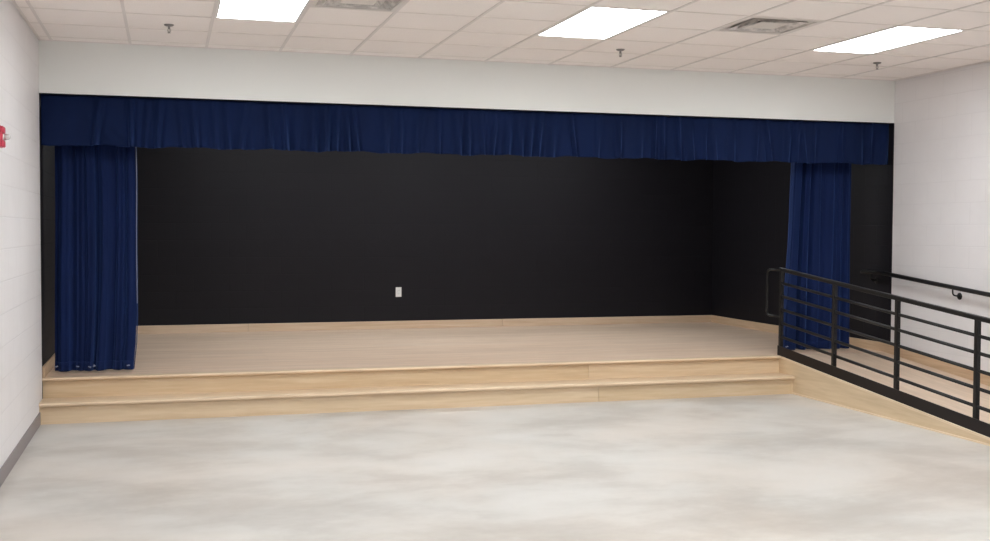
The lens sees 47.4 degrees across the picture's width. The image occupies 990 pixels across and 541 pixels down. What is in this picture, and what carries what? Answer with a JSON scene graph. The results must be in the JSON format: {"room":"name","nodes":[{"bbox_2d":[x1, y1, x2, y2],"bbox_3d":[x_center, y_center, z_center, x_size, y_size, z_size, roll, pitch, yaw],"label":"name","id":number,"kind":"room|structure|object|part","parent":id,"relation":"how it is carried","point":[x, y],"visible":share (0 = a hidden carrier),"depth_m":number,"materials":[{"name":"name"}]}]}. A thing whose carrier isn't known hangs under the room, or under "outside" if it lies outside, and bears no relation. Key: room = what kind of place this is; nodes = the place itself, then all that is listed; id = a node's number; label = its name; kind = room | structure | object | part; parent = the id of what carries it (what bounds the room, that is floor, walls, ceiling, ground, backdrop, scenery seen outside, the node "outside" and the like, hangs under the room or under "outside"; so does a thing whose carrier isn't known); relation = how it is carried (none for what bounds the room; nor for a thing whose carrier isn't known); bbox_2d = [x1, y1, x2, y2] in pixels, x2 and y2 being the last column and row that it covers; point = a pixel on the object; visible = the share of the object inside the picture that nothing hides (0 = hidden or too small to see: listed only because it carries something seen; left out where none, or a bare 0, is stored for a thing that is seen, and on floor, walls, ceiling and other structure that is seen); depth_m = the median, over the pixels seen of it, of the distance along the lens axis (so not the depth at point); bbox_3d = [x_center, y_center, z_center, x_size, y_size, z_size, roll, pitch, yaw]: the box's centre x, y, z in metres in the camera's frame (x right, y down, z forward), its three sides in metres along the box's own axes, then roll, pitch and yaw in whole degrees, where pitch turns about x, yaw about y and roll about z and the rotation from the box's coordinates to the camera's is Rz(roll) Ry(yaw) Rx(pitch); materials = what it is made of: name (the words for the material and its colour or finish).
{"room":"auditorium","nodes":[
{"label":"auditorium","id":0,"kind":"room"},
{"bbox_2d":[0,0,54,467],"bbox_3d":[-2.759,-0.335,5.579,0.200,3.398,15.730,0,2,-16],"label":"wall","id":1,"kind":"structure","parent":0,"point":[20,231],"depth_m":8.06,"materials":[{"name":"white paint"}]},
{"bbox_2d":[0,126,10,147],"bbox_3d":[-3.011,-0.820,6.920,0.071,0.132,0.116,0,2,-16],"label":"fire alarm","id":2,"kind":"object","parent":1,"relation":"attached to","point":[3,136],"visible":1,"depth_m":6.88,"materials":[{"name":"red plastic"}]},
{"bbox_3d":[-3.018,-0.820,6.918,0.016,0.128,0.108,0,2,-16],"label":"plate","id":3,"kind":"part","parent":2,"relation":"part of","materials":[{"name":"red plastic"}]},
{"bbox_2d":[0,412,40,486],"bbox_3d":[-2.058,1.389,3.579,0.008,0.102,11.378,0,2,-16],"label":"baseboard","id":4,"kind":"structure","parent":1,"relation":"attached to","point":[6,468],"depth_m":7.73,"materials":[{"name":"grey plastic"}]},
{"bbox_2d":[42,353,54,377],"bbox_3d":[-4.253,0.767,11.131,0.018,0.095,3.882,0,2,-16],"label":"trim","id":5,"kind":"structure","parent":1,"relation":"attached to","point":[47,367],"depth_m":9.57,"materials":[{"name":"brown wood"}]},
{"bbox_2d":[55,145,137,371],"bbox_3d":[-3.398,-0.276,9.602,0.682,2.261,0.098,0,2,-19],"label":"stage curtain","id":6,"kind":"object","parent":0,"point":[96,269],"visible":0.88,"depth_m":9.60,"materials":[{"name":"blue fabric"}]},
{"bbox_2d":[135,147,712,325],"bbox_3d":[-0.961,-0.636,14.183,8.062,3.398,0.200,0,2,-16],"label":"wall","id":7,"kind":"structure","parent":0,"point":[237,236],"depth_m":14.08,"materials":[{"name":"black paint"}]},
{"bbox_2d":[396,287,400,296],"bbox_3d":[-1.200,0.268,14.038,0.072,0.120,0.009,0,2,-16],"label":"wall outlet","id":8,"kind":"object","parent":7,"relation":"attached to","point":[398,289],"visible":1,"depth_m":14.04,"materials":[{"name":"white plastic"}]},
{"bbox_2d":[136,315,710,333],"bbox_3d":[-0.935,0.674,14.125,8.062,0.095,0.018,0,2,-16],"label":"trim","id":9,"kind":"structure","parent":7,"relation":"attached to","point":[154,329],"depth_m":14.09,"materials":[{"name":"brown wood"}]},
{"bbox_2d":[39,40,894,123],"bbox_3d":[0.145,-1.832,10.354,8.062,0.724,0.180,0,2,-16],"label":"wall","id":10,"kind":"structure","parent":0,"point":[65,68],"depth_m":10.09,"materials":[{"name":"white paint"}]},
{"bbox_2d":[41,94,888,164],"bbox_3d":[0.146,-1.258,10.368,8.055,0.424,0.136,0,2,-16],"label":"valance","id":11,"kind":"object","parent":10,"relation":"attached to","point":[73,120],"visible":1,"depth_m":10.19,"materials":[{"name":"blue fabric"}]},
{"bbox_2d":[0,394,989,540],"bbox_3d":[1.763,1.460,4.861,8.462,0.100,12.100,0,2,-16],"label":"floor","id":12,"kind":"structure","parent":0,"point":[777,467],"depth_m":7.18,"materials":[{"name":"concrete"}]},
{"bbox_2d":[39,373,794,424],"bbox_3d":[-0.412,1.126,10.103,6.815,0.174,0.301,0,2,-16],"label":"step","id":13,"kind":"structure","parent":12,"relation":"on","point":[68,410],"depth_m":9.88,"materials":[{"name":"brown wood"}]},
{"bbox_2d":[42,322,881,397],"bbox_3d":[-0.392,0.963,12.264,8.062,0.345,3.914,0,2,-16],"label":"stage platform","id":14,"kind":"object","parent":12,"relation":"on","point":[165,363],"visible":0.76,"depth_m":11.03,"materials":[{"name":"brown wood"}]},
{"bbox_2d":[783,162,850,349],"bbox_3d":[3.309,-0.319,11.587,0.798,2.261,0.144,0,2,-16],"label":"stage curtain","id":15,"kind":"object","parent":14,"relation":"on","point":[818,244],"visible":0.74,"depth_m":11.58,"materials":[{"name":"blue fabric"}]},
{"bbox_2d":[779,352,989,445],"bbox_3d":[3.888,1.079,9.697,1.241,0.356,3.570,0,2,-16],"label":"ramp","id":16,"kind":"object","parent":12,"relation":"on","point":[810,383],"visible":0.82,"depth_m":10.08,"materials":[{"name":"brown wood"}]},
{"bbox_2d":[766,268,989,437],"bbox_3d":[3.285,0.631,9.665,0.045,1.207,3.787,0,2,-16],"label":"guardrail","id":17,"kind":"object","parent":16,"relation":"on","point":[973,423],"visible":1,"depth_m":9.43,"materials":[{"name":"black metal"}]},
{"bbox_3d":[2.842,0.423,11.197,0.036,0.844,0.036,0,2,-16],"label":"post","id":18,"kind":"part","parent":17,"relation":"part of","materials":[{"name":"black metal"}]},
{"bbox_3d":[3.101,0.543,10.308,0.036,0.844,0.036,0,2,-16],"label":"post","id":19,"kind":"part","parent":17,"relation":"part of","materials":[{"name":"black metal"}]},
{"bbox_3d":[3.304,1.023,9.543,0.008,0.432,3.515,0,2,-16],"label":"kick plate","id":20,"kind":"part","parent":17,"relation":"part of","materials":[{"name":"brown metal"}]},
{"bbox_3d":[3.327,0.215,9.525,0.038,0.366,3.501,0,2,-16],"label":"rail","id":21,"kind":"part","parent":17,"relation":"part of","materials":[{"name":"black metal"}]},
{"bbox_3d":[3.324,0.882,9.549,0.027,0.353,3.468,0,2,-16],"label":"rail","id":22,"kind":"part","parent":17,"relation":"part of","materials":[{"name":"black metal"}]},
{"bbox_3d":[3.325,0.745,9.544,0.027,0.353,3.468,0,2,-16],"label":"rail","id":23,"kind":"part","parent":17,"relation":"part of","materials":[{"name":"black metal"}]},
{"bbox_3d":[3.325,0.611,9.539,0.027,0.353,3.468,0,2,-16],"label":"rail","id":24,"kind":"part","parent":17,"relation":"part of","materials":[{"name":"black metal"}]},
{"bbox_3d":[3.326,0.479,9.534,0.027,0.353,3.468,0,2,-16],"label":"rail","id":25,"kind":"part","parent":17,"relation":"part of","materials":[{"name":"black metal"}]},
{"bbox_3d":[3.326,0.350,9.530,0.027,0.353,3.468,0,2,-16],"label":"rail","id":26,"kind":"part","parent":17,"relation":"part of","materials":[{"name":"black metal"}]},
{"bbox_3d":[3.359,0.663,9.423,0.036,0.844,0.036,0,2,-16],"label":"post","id":27,"kind":"part","parent":17,"relation":"part of","materials":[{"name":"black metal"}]},
{"bbox_3d":[3.630,0.789,8.496,0.036,0.844,0.036,0,2,-16],"label":"post","id":28,"kind":"part","parent":17,"relation":"part of","materials":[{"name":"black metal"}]},
{"bbox_3d":[3.341,1.248,9.382,0.012,0.014,3.260,0,2,-16],"label":"shoe molding","id":29,"kind":"part","parent":16,"relation":"part of","materials":[{"name":"brown wood"}]},
{"bbox_2d":[12,0,989,80],"bbox_3d":[1.791,-1.687,4.700,8.062,0.007,11.600,0,2,-16],"label":"ceiling","id":30,"kind":"structure","parent":0,"point":[684,38],"depth_m":8.71,"materials":[{"name":"tile"}]},
{"bbox_2d":[164,24,173,32],"bbox_3d":[-2.438,-1.808,8.436,0.072,0.064,0.072,0,2,-16],"label":"sprinkler","id":31,"kind":"object","parent":30,"relation":"attached to","point":[167,25],"visible":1,"depth_m":8.43,"materials":[{"name":"silver metal"}]},
{"bbox_2d":[215,0,309,21],"bbox_3d":[-1.575,-1.854,7.645,0.586,0.100,1.195,0,2,-16],"label":"ceiling light","id":32,"kind":"object","parent":30,"relation":"attached to","point":[236,10],"visible":0.83,"depth_m":7.85,"materials":[{"name":"white plastic"}]},
{"bbox_2d":[310,0,405,11],"bbox_3d":[-0.904,-1.877,7.522,0.586,0.160,0.586,0,2,-16],"label":"ceiling vent","id":33,"kind":"object","parent":30,"relation":"in","point":[372,5],"visible":1,"depth_m":7.68,"materials":[{"name":"white metal"}]},
{"bbox_3d":[-0.904,-1.802,7.524,0.230,0.006,0.230,0,2,-16],"label":"plate","id":34,"kind":"part","parent":33,"relation":"part of","materials":[{"name":"white metal"}]},
{"bbox_2d":[536,7,668,38],"bbox_3d":[0.767,-1.868,8.326,0.586,0.100,1.195,0,2,-16],"label":"ceiling light","id":35,"kind":"object","parent":30,"relation":"attached to","point":[630,18],"visible":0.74,"depth_m":8.26,"materials":[{"name":"white plastic"}]},
{"bbox_2d":[616,49,624,56],"bbox_3d":[1.056,-1.831,9.499,0.072,0.064,0.072,0,2,-16],"label":"sprinkler","id":36,"kind":"object","parent":30,"relation":"attached to","point":[619,50],"visible":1,"depth_m":9.49,"materials":[{"name":"silver metal"}]},
{"bbox_2d":[714,17,823,34],"bbox_3d":[2.022,-1.895,8.373,0.586,0.160,0.586,0,2,-16],"label":"ceiling vent","id":37,"kind":"object","parent":30,"relation":"in","point":[762,25],"visible":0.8,"depth_m":8.40,"materials":[{"name":"metal"}]},
{"bbox_3d":[2.022,-1.820,8.375,0.230,0.006,0.230,0,2,-16],"label":"plate","id":38,"kind":"part","parent":37,"relation":"part of","materials":[{"name":"white metal"}]},
{"bbox_2d":[812,26,964,53],"bbox_3d":[3.108,-1.883,9.007,0.586,0.100,1.195,0,2,-16],"label":"ceiling light","id":39,"kind":"object","parent":30,"relation":"attached to","point":[900,34],"visible":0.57,"depth_m":8.94,"materials":[{"name":"white plastic"}]},
{"bbox_2d":[712,62,989,371],"bbox_3d":[5.175,-0.384,7.886,0.200,3.398,15.730,0,2,-16],"label":"wall","id":40,"kind":"structure","parent":0,"point":[941,233],"depth_m":11.20,"materials":[{"name":"white paint"}]},
{"bbox_2d":[711,315,989,385],"bbox_3d":[3.953,0.946,11.726,0.018,0.426,7.337,0,2,-16],"label":"trim","id":41,"kind":"structure","parent":40,"relation":"attached to","point":[862,343],"depth_m":11.51,"materials":[{"name":"brown wood"}]},
{"bbox_2d":[860,270,989,299],"bbox_3d":[4.467,0.288,9.795,0.101,0.444,4.341,0,2,-16],"label":"wall handrail","id":42,"kind":"object","parent":40,"relation":"attached to","point":[938,284],"visible":1,"depth_m":10.76,"materials":[{"name":"black metal"}]}
]}

